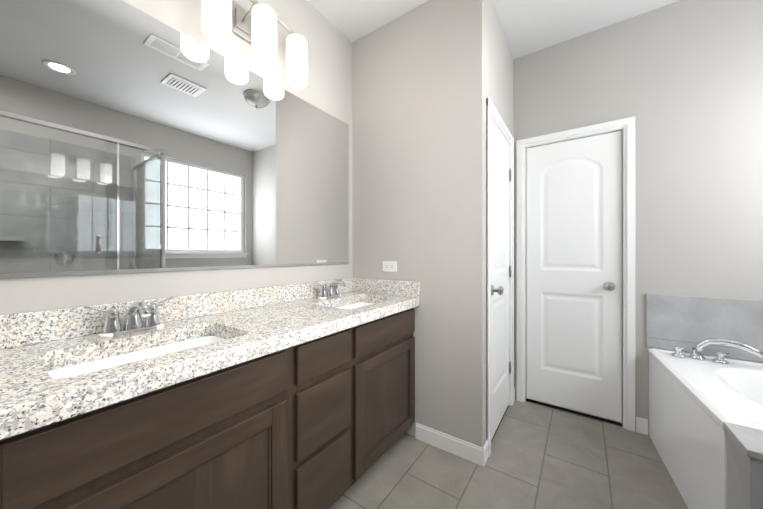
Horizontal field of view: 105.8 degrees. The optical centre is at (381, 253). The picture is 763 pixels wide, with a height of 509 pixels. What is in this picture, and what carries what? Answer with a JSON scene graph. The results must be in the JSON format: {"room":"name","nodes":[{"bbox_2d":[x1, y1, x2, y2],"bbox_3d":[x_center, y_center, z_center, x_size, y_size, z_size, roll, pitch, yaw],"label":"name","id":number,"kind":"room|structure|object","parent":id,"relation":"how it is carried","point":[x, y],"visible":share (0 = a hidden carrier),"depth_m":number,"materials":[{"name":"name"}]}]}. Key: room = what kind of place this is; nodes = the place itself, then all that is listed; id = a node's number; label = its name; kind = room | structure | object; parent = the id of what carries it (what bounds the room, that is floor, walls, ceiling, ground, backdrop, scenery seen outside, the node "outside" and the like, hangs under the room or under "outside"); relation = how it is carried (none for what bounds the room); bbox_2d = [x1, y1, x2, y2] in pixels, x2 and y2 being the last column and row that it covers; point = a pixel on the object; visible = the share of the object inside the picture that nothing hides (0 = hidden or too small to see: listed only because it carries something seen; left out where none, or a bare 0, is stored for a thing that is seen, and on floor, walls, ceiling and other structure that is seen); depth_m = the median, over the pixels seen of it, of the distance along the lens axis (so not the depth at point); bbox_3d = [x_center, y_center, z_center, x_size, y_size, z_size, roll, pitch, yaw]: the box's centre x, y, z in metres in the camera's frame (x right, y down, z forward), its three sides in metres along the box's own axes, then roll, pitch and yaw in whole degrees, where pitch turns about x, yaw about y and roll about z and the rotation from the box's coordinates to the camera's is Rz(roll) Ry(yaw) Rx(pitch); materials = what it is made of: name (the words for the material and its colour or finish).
{"room":"bathroom","nodes":[
{"label":"bathroom","id":0,"kind":"room"},
{"bbox_2d":[0,0,351,314],"bbox_3d":[-1.208,-0.200,0.864,0.120,2.780,3.280,0,0,35],"label":"wall","id":1,"kind":"structure","parent":0,"point":[327,89],"depth_m":1.46,"materials":[{"name":"paint"}]},
{"bbox_2d":[0,0,348,278],"bbox_3d":[-0.694,-0.438,1.485,0.010,1.025,1.577,0,0,35],"label":"mirror","id":2,"kind":"object","parent":1,"relation":"attached to","point":[133,139],"visible":1,"depth_m":1.14,"materials":[{"name":"silver mirror"}]},
{"bbox_2d":[202,0,306,88],"bbox_3d":[-0.610,-1.095,1.448,0.191,0.300,0.547,0,0,35],"label":"sconce","id":3,"kind":"object","parent":1,"relation":"attached to","point":[222,20],"visible":1,"depth_m":1.39,"materials":[{"name":"white glass"}]},
{"bbox_2d":[0,278,351,349],"bbox_3d":[-0.697,0.233,1.470,0.022,0.100,1.698,0,0,35],"label":"backsplash","id":4,"kind":"structure","parent":0,"relation":"attached to","point":[24,328],"depth_m":1.18,"materials":[{"name":"beige stone"}]},
{"bbox_2d":[352,278,419,297],"bbox_3d":[0.017,0.233,1.994,0.547,0.100,0.022,0,0,35],"label":"backsplash","id":5,"kind":"structure","parent":0,"relation":"attached to","point":[366,286],"depth_m":1.97,"materials":[{"name":"beige stone"}]},
{"bbox_2d":[352,0,487,447],"bbox_3d":[0.161,-0.200,1.988,1.080,2.780,0.130,0,0,35],"label":"wall","id":6,"kind":"structure","parent":0,"point":[419,84],"depth_m":1.80,"materials":[{"name":"paint"}]},
{"bbox_2d":[383,261,396,271],"bbox_3d":[0.056,0.090,1.977,0.116,0.072,0.008,0,0,35],"label":"electrical outlet","id":7,"kind":"object","parent":6,"relation":"attached to","point":[389,266],"visible":1,"depth_m":1.97,"materials":[{"name":"white plastic"}]},
{"bbox_2d":[416,423,487,466],"bbox_3d":[0.404,1.140,1.743,0.429,0.100,0.034,0,0,35],"label":"baseboard","id":8,"kind":"structure","parent":6,"relation":"attached to","point":[471,452],"depth_m":1.71,"materials":[{"name":"white wood"}]},
{"bbox_2d":[306,0,678,58],"bbox_3d":[0.302,-1.620,0.434,3.150,0.060,4.360,0,0,35],"label":"ceiling","id":9,"kind":"structure","parent":0,"point":[530,26],"depth_m":1.93,"materials":[{"name":"paint"}]},
{"bbox_2d":[488,0,512,135],"bbox_3d":[0.847,-0.200,2.132,0.120,2.780,0.890,0,0,35],"label":"wall","id":10,"kind":"structure","parent":0,"point":[500,76],"depth_m":1.97,"materials":[{"name":"paint"}]},
{"bbox_2d":[486,97,513,456],"bbox_3d":[0.786,0.138,2.029,0.137,2.104,0.738,0,0,35],"label":"door frame","id":11,"kind":"structure","parent":10,"relation":"attached to","point":[492,113],"depth_m":1.71,"materials":[{"name":"white wood"}]},
{"bbox_2d":[491,119,510,439],"bbox_3d":[0.842,0.162,1.995,0.104,2.025,0.618,0,0,35],"label":"door","id":12,"kind":"structure","parent":10,"relation":"in","point":[500,271],"depth_m":1.99,"materials":[{"name":"white wood"}]},
{"bbox_2d":[329,399,687,508],"bbox_3d":[0.302,1.220,0.433,3.150,0.060,4.360,0,0,35],"label":"floor","id":13,"kind":"structure","parent":0,"point":[542,457],"depth_m":1.56,"materials":[{"name":"tile"}]},
{"bbox_2d":[0,306,416,508],"bbox_3d":[-0.485,0.763,1.322,0.539,0.853,1.698,0,0,35],"label":"bathroom vanity","id":14,"kind":"object","parent":13,"relation":"on","point":[296,396],"depth_m":0.92,"materials":[{"name":"brown wood"}]},
{"bbox_2d":[0,290,418,441],"bbox_3d":[-0.473,0.310,1.314,0.566,0.054,1.698,0,0,35],"label":"countertop","id":15,"kind":"structure","parent":14,"relation":"on","point":[34,395],"depth_m":0.86,"materials":[{"name":"beige stone"}]},
{"bbox_2d":[80,296,175,337],"bbox_3d":[-0.855,0.225,1.015,0.175,0.115,0.254,0,0,35],"label":"faucet","id":16,"kind":"object","parent":15,"relation":"on","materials":[{"name":"silver metal"}]},
{"bbox_2d":[56,330,223,373],"bbox_3d":[-0.714,0.405,0.916,0.324,0.160,0.494,0,0,35],"label":"sink","id":17,"kind":"object","parent":15,"relation":"in","point":[157,347],"depth_m":0.98,"materials":[{"name":"white ceramic"}]},
{"bbox_2d":[312,278,347,297],"bbox_3d":[-0.289,0.225,1.827,0.175,0.115,0.254,0,0,35],"label":"faucet","id":18,"kind":"object","parent":15,"relation":"on","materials":[{"name":"silver metal"}]},
{"bbox_2d":[340,298,367,309],"bbox_3d":[-0.148,0.405,1.729,0.324,0.160,0.494,0,0,35],"label":"sink","id":19,"kind":"object","parent":15,"relation":"in","point":[361,303],"depth_m":1.93,"materials":[{"name":"white ceramic"}]},
{"bbox_2d":[648,338,762,508],"bbox_3d":[1.915,0.834,1.196,1.070,0.711,0.957,0,0,35],"label":"tub","id":20,"kind":"object","parent":13,"relation":"on","point":[697,398],"visible":0.94,"depth_m":1.41,"materials":[{"name":"white ceramic"}]},
{"bbox_2d":[723,422,762,508],"bbox_3d":[1.507,0.905,0.555,0.986,0.570,0.558,0,0,35],"label":"wall","id":21,"kind":"structure","parent":13,"relation":"on","point":[744,467],"depth_m":0.96,"materials":[{"name":"tile"}]},
{"bbox_2d":[513,0,762,433],"bbox_3d":[1.940,-0.200,1.839,2.010,2.780,0.120,0,0,35],"label":"wall","id":22,"kind":"structure","parent":0,"point":[681,81],"depth_m":1.82,"materials":[{"name":"paint"}]},
{"bbox_2d":[526,130,621,422],"bbox_3d":[1.402,0.162,2.143,0.598,2.025,0.104,0,0,35],"label":"door","id":23,"kind":"structure","parent":22,"relation":"in","point":[573,274],"depth_m":2.14,"materials":[{"name":"white wood"}]},
{"bbox_2d":[516,116,634,431],"bbox_3d":[1.430,0.138,2.183,0.728,2.104,0.137,0,0,35],"label":"door frame","id":24,"kind":"structure","parent":22,"relation":"attached to","point":[626,126],"depth_m":2.00,"materials":[{"name":"white wood"}]},
{"bbox_3d":[1.520,-0.200,-0.416,0.120,2.780,4.300,0,0,35],"label":"wall","id":25,"kind":"structure","parent":0,"visible":0},
{"bbox_2d":[646,294,762,361],"bbox_3d":[2.171,0.439,1.596,1.050,0.347,0.013,0,0,35],"label":"wall tile","id":26,"kind":"structure","parent":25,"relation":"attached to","point":[688,323],"depth_m":1.72,"materials":[{"name":"grey tile"}]}
]}

